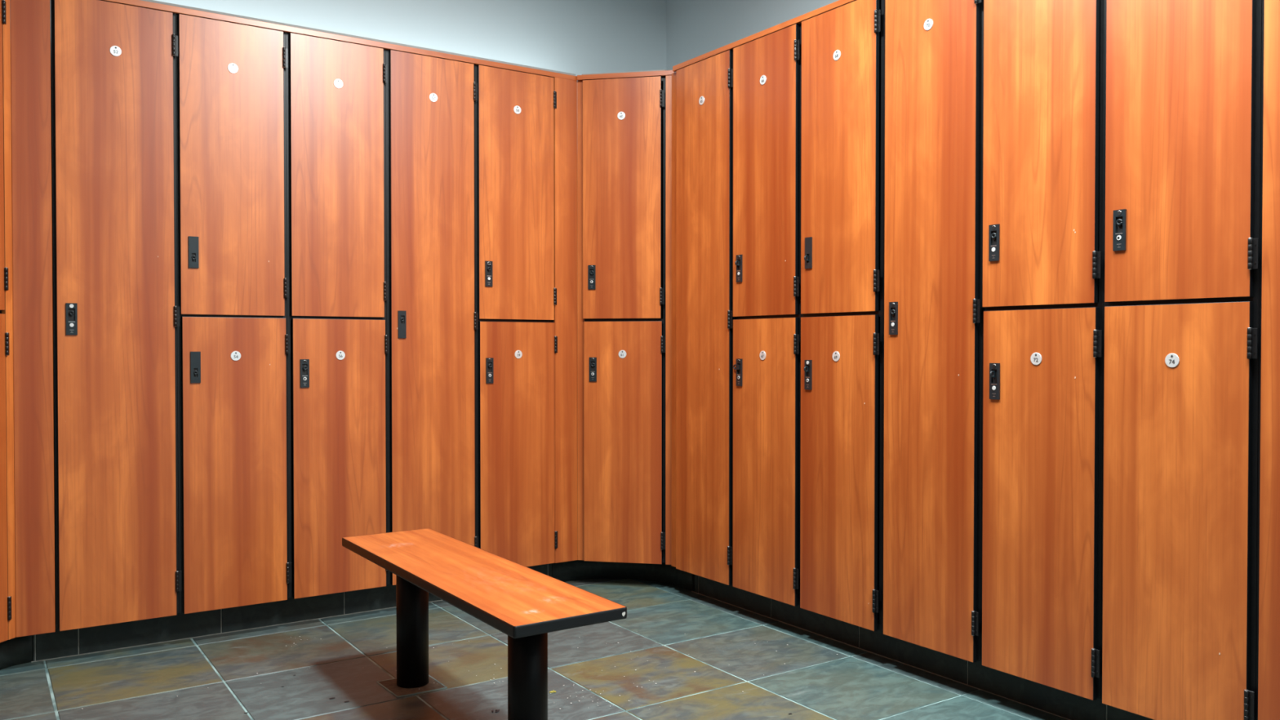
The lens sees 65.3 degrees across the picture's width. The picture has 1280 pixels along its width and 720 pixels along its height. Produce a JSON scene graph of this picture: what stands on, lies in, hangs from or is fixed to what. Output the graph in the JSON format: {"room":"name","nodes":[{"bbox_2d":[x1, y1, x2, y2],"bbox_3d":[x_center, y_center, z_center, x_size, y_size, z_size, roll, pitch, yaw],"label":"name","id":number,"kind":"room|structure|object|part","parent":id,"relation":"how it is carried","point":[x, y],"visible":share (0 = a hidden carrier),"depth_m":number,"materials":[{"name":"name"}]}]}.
{"room":"locker room","nodes":[
{"label":"locker room","id":0,"kind":"room"},
{"bbox_2d":[9,0,666,573],"bbox_3d":[-1.550,-0.489,4.191,4.200,3.010,0.100,-1,1,-34],"label":"wall","id":1,"kind":"structure","parent":0,"point":[576,37],"depth_m":4.73,"materials":[{"name":"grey paint"}]},
{"bbox_2d":[0,578,1067,719],"bbox_3d":[-0.166,1.048,1.446,5.533,0.007,6.916,-1,1,-34],"label":"floor","id":2,"kind":"structure","parent":0,"point":[334,673],"depth_m":3.21,"materials":[{"name":"tile"}]},
{"bbox_2d":[0,0,15,642],"bbox_3d":[-2.273,-0.153,3.066,0.426,2.117,0.421,0,1,11],"label":"locker","id":3,"kind":"object","parent":2,"relation":"on","point":[7,575],"visible":1,"depth_m":3.21,"materials":[{"name":"brown wood"}]},
{"bbox_3d":[-2.080,-0.682,3.025,0.016,1.050,0.352,0,1,11],"label":"door","id":4,"kind":"part","parent":3,"relation":"part of","materials":[{"name":"brown wood"}]},
{"bbox_3d":[-2.080,0.380,3.041,0.016,1.053,0.352,0,1,11],"label":"door","id":5,"kind":"part","parent":3,"relation":"part of","materials":[{"name":"brown wood"}]},
{"bbox_2d":[9,0,55,637],"bbox_3d":[-1.990,-0.155,3.270,0.111,2.115,0.016,-1,1,-34],"label":"filler panel","id":6,"kind":"object","parent":3,"relation":"attached to","point":[30,30],"visible":1,"depth_m":3.26,"materials":[{"name":"brown wood"}]},
{"bbox_2d":[0,635,32,670],"bbox_3d":[-2.159,0.968,3.057,0.052,0.112,0.670,0,1,15],"label":"baseboard","id":7,"kind":"structure","parent":2,"relation":"on","point":[15,651],"depth_m":3.33,"materials":[{"name":"tile"}]},
{"bbox_2d":[49,0,182,631],"bbox_3d":[-1.902,-0.160,3.589,0.383,2.117,0.466,-1,1,-34],"label":"locker","id":8,"kind":"object","parent":2,"relation":"on","point":[116,311],"visible":1,"depth_m":3.39,"materials":[{"name":"brown wood"}]},
{"bbox_2d":[101,0,577,80],"bbox_3d":[-1.158,-1.231,3.812,2.113,0.021,0.016,-1,1,-34],"label":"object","id":9,"kind":"structure","parent":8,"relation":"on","point":[176,10],"depth_m":3.79,"materials":[{"name":"brown wood"}]},
{"bbox_2d":[141,0,575,75],"bbox_3d":[-1.159,-1.246,3.820,2.097,0.010,0.020,-1,1,-34],"label":"trim","id":10,"kind":"structure","parent":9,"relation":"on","point":[150,1],"depth_m":3.83,"materials":[{"name":"brown wood"}]},
{"bbox_2d":[174,13,291,613],"bbox_3d":[-1.588,-0.163,3.800,0.385,2.117,0.466,-1,1,-34],"label":"locker","id":11,"kind":"object","parent":2,"relation":"on","point":[233,342],"visible":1,"depth_m":3.60,"materials":[{"name":"brown wood"}]},
{"bbox_3d":[-1.472,-0.689,3.609,0.356,1.053,0.017,-1,1,-34],"label":"door","id":12,"kind":"part","parent":11,"relation":"part of","materials":[{"name":"brown wood"}]},
{"bbox_3d":[-1.468,0.372,3.626,0.356,1.052,0.017,-1,1,-34],"label":"door","id":13,"kind":"part","parent":11,"relation":"part of","materials":[{"name":"brown wood"}]},
{"bbox_2d":[31,563,552,662],"bbox_3d":[-1.225,0.955,3.925,2.000,0.112,0.021,-1,1,-34],"label":"baseboard","id":14,"kind":"structure","parent":2,"relation":"on","point":[57,644],"depth_m":3.67,"materials":[{"name":"tile"}]},
{"bbox_2d":[285,32,389,599],"bbox_3d":[-1.273,-0.166,4.010,0.387,2.117,0.466,-1,1,-34],"label":"locker","id":15,"kind":"object","parent":2,"relation":"on","point":[335,90],"visible":0.91,"depth_m":3.81,"materials":[{"name":"brown wood"}]},
{"bbox_3d":[-1.156,-0.692,3.821,0.356,1.053,0.016,-1,1,-34],"label":"door","id":16,"kind":"part","parent":15,"relation":"part of","materials":[{"name":"brown wood"}]},
{"bbox_3d":[-1.153,0.369,3.838,0.356,1.052,0.016,-1,1,-34],"label":"door","id":17,"kind":"part","parent":15,"relation":"part of","materials":[{"name":"brown wood"}]},
{"bbox_2d":[385,49,478,585],"bbox_3d":[-0.957,-0.169,4.223,0.385,2.117,0.466,-1,1,-34],"label":"locker","id":18,"kind":"object","parent":2,"relation":"on","point":[432,319],"visible":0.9,"depth_m":4.03,"materials":[{"name":"brown wood"}]},
{"bbox_2d":[342,528,626,719],"bbox_3d":[-0.501,0.806,2.825,0.303,0.443,1.247,-1,1,-34],"label":"bench","id":19,"kind":"object","parent":2,"relation":"on","point":[526,604],"visible":1,"depth_m":2.62,"materials":[{"name":"brown wood"}]},
{"bbox_3d":[-0.718,0.816,3.148,0.099,0.414,0.099,-1,1,-34],"label":"leg","id":20,"kind":"part","parent":19,"relation":"part of","materials":[{"name":"black metal"}]},
{"bbox_3d":[-0.501,0.597,2.822,0.298,0.023,1.242,-1,1,-34],"label":"seat","id":21,"kind":"part","parent":19,"relation":"part of","materials":[{"name":"brown wood"}]},
{"bbox_3d":[-0.281,0.825,2.496,0.099,0.414,0.099,-1,1,-34],"label":"leg","id":22,"kind":"part","parent":19,"relation":"part of","materials":[{"name":"black metal"}]},
{"bbox_2d":[474,64,557,566],"bbox_3d":[-0.643,-0.172,4.433,0.380,2.117,0.466,-1,1,-34],"label":"locker","id":23,"kind":"object","parent":2,"relation":"on","point":[516,341],"visible":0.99,"depth_m":4.24,"materials":[{"name":"brown wood"}]},
{"bbox_3d":[-0.525,-0.698,4.244,0.355,1.052,0.016,-1,1,-34],"label":"door","id":24,"kind":"part","parent":23,"relation":"part of","materials":[{"name":"brown wood"}]},
{"bbox_3d":[-0.522,0.363,4.261,0.355,1.051,0.016,-1,1,-34],"label":"door","id":25,"kind":"part","parent":23,"relation":"part of","materials":[{"name":"brown wood"}]},
{"bbox_2d":[553,76,577,563],"bbox_3d":[-0.328,-0.171,4.383,0.112,2.115,0.016,-1,1,-34],"label":"filler panel","id":26,"kind":"object","parent":23,"relation":"attached to","point":[565,320],"visible":1,"depth_m":4.38,"materials":[{"name":"brown wood"}]},
{"bbox_2d":[551,555,694,591],"bbox_3d":[-0.056,0.948,4.484,0.669,0.112,0.188,0,1,14],"label":"baseboard","id":27,"kind":"structure","parent":2,"relation":"on","point":[576,570],"depth_m":4.53,"materials":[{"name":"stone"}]},
{"bbox_2d":[577,75,671,564],"bbox_3d":[-0.028,-0.174,4.551,0.432,2.117,0.426,0,1,11],"label":"locker","id":28,"kind":"object","parent":2,"relation":"on","point":[624,125],"visible":0.98,"depth_m":4.35,"materials":[{"name":"brown wood"}]},
{"bbox_3d":[-0.079,-0.703,4.353,0.349,1.046,0.016,0,1,11],"label":"door","id":29,"kind":"part","parent":28,"relation":"part of","materials":[{"name":"brown wood"}]},
{"bbox_3d":[-0.075,0.359,4.368,0.349,1.057,0.016,0,1,11],"label":"door","id":30,"kind":"part","parent":28,"relation":"part of","materials":[{"name":"brown wood"}]},
{"bbox_2d":[577,70,674,80],"bbox_3d":[-0.064,-1.238,4.344,0.432,0.021,0.016,0,1,11],"label":"rail","id":31,"kind":"object","parent":28,"relation":"on","point":[664,73],"visible":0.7,"depth_m":4.34,"materials":[{"name":"brown wood"}]},
{"bbox_2d":[582,69,665,75],"bbox_3d":[-0.071,-1.252,4.352,0.372,0.005,0.020,0,1,11],"label":"trim","id":32,"kind":"structure","parent":31,"relation":"on","point":[660,69],"depth_m":4.34,"materials":[{"name":"brown wood"}]},
{"bbox_2d":[675,49,734,585],"bbox_3d":[0.440,-0.169,4.209,0.466,2.117,0.388,-1,1,-34],"label":"locker","id":33,"kind":"object","parent":2,"relation":"on","point":[704,317],"visible":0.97,"depth_m":4.07,"materials":[{"name":"brown wood"}]},
{"bbox_2d":[671,71,675,567],"bbox_3d":[0.151,-0.169,4.277,0.010,2.115,0.042,-1,1,-34],"label":"filler panel","id":34,"kind":"object","parent":33,"relation":"attached to","point":[673,75],"visible":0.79,"depth_m":4.28,"materials":[{"name":"brown wood"}]},
{"bbox_2d":[672,0,856,71],"bbox_3d":[0.899,-1.221,3.120,0.016,0.021,2.709,-1,1,-34],"label":"rail","id":35,"kind":"object","parent":33,"relation":"on","point":[798,20],"visible":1,"depth_m":3.75,"materials":[{"name":"brown wood"}]},
{"bbox_2d":[733,22,801,606],"bbox_3d":[0.647,-0.165,3.888,0.479,2.117,0.385,-1,1,-34],"label":"locker","id":36,"kind":"object","parent":2,"relation":"on","point":[767,68],"visible":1,"depth_m":3.76,"materials":[{"name":"brown wood"}]},
{"bbox_3d":[0.471,0.369,3.781,0.016,1.053,0.359,-1,1,-34],"label":"door","id":37,"kind":"part","parent":36,"relation":"part of","materials":[{"name":"brown wood"}]},
{"bbox_3d":[0.470,-0.692,3.766,0.017,1.050,0.359,-1,1,-34],"label":"door","id":38,"kind":"part","parent":36,"relation":"part of","materials":[{"name":"brown wood"}]},
{"bbox_2d":[800,0,884,631],"bbox_3d":[0.861,-0.160,3.568,0.479,2.117,0.389,-1,1,-34],"label":"locker","id":39,"kind":"object","parent":2,"relation":"on","point":[842,122],"visible":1,"depth_m":3.42,"materials":[{"name":"brown wood"}]},
{"bbox_3d":[0.685,0.374,3.461,0.017,1.053,0.358,-1,1,-34],"label":"door","id":40,"kind":"part","parent":39,"relation":"part of","materials":[{"name":"brown wood"}]},
{"bbox_3d":[0.685,-0.688,3.446,0.016,1.050,0.358,-1,1,-34],"label":"door","id":41,"kind":"part","parent":39,"relation":"part of","materials":[{"name":"brown wood"}]},
{"bbox_2d":[691,574,1153,719],"bbox_3d":[1.029,0.966,3.147,0.021,0.112,2.860,-1,1,-34],"label":"baseboard","id":42,"kind":"structure","parent":2,"relation":"on","point":[1061,704],"depth_m":3.27,"materials":[{"name":"tile"}]},
{"bbox_2d":[882,0,983,662],"bbox_3d":[1.085,-0.156,3.247,0.466,2.117,0.391,-1,1,-34],"label":"locker","id":43,"kind":"object","parent":2,"relation":"on","point":[934,49],"visible":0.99,"depth_m":3.10,"materials":[{"name":"brown wood"}]},
{"bbox_2d":[981,0,1105,700],"bbox_3d":[1.294,-0.151,2.922,0.479,2.117,0.387,-1,1,-34],"label":"locker","id":44,"kind":"object","parent":2,"relation":"on","point":[1042,286],"visible":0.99,"depth_m":2.79,"materials":[{"name":"brown wood"}]},
{"bbox_3d":[1.120,0.383,2.813,0.017,1.052,0.356,-1,1,-34],"label":"door","id":45,"kind":"part","parent":44,"relation":"part of","materials":[{"name":"brown wood"}]},
{"bbox_3d":[1.117,-0.679,2.801,0.017,1.050,0.356,-1,1,-34],"label":"door","id":46,"kind":"part","parent":44,"relation":"part of","materials":[{"name":"brown wood"}]},
{"bbox_2d":[1101,0,1262,719],"bbox_3d":[1.514,-0.146,2.607,0.466,2.117,0.390,-1,1,-34],"label":"locker","id":47,"kind":"object","parent":2,"relation":"on","point":[1183,113],"visible":1,"depth_m":2.47,"materials":[{"name":"brown wood"}]},
{"bbox_3d":[1.332,0.387,2.495,0.017,1.053,0.362,-1,1,-34],"label":"door","id":48,"kind":"part","parent":47,"relation":"part of","materials":[{"name":"brown wood"}]},
{"bbox_3d":[1.333,-0.675,2.481,0.016,1.049,0.362,-1,1,-34],"label":"door","id":49,"kind":"part","parent":47,"relation":"part of","materials":[{"name":"brown wood"}]},
{"bbox_2d":[1255,0,1279,719],"bbox_3d":[1.728,-0.142,2.288,0.466,2.117,0.386,-1,1,-34],"label":"locker","id":50,"kind":"object","parent":2,"relation":"on","point":[1268,615],"visible":1,"depth_m":2.30,"materials":[{"name":"brown wood"}]},
{"bbox_2d":[666,0,838,72],"bbox_3d":[2.158,-0.463,2.343,0.100,3.010,7.100,-1,1,-34],"label":"wall","id":51,"kind":"structure","parent":0,"point":[695,28],"depth_m":4.89,"materials":[{"name":"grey paint"}]}
]}

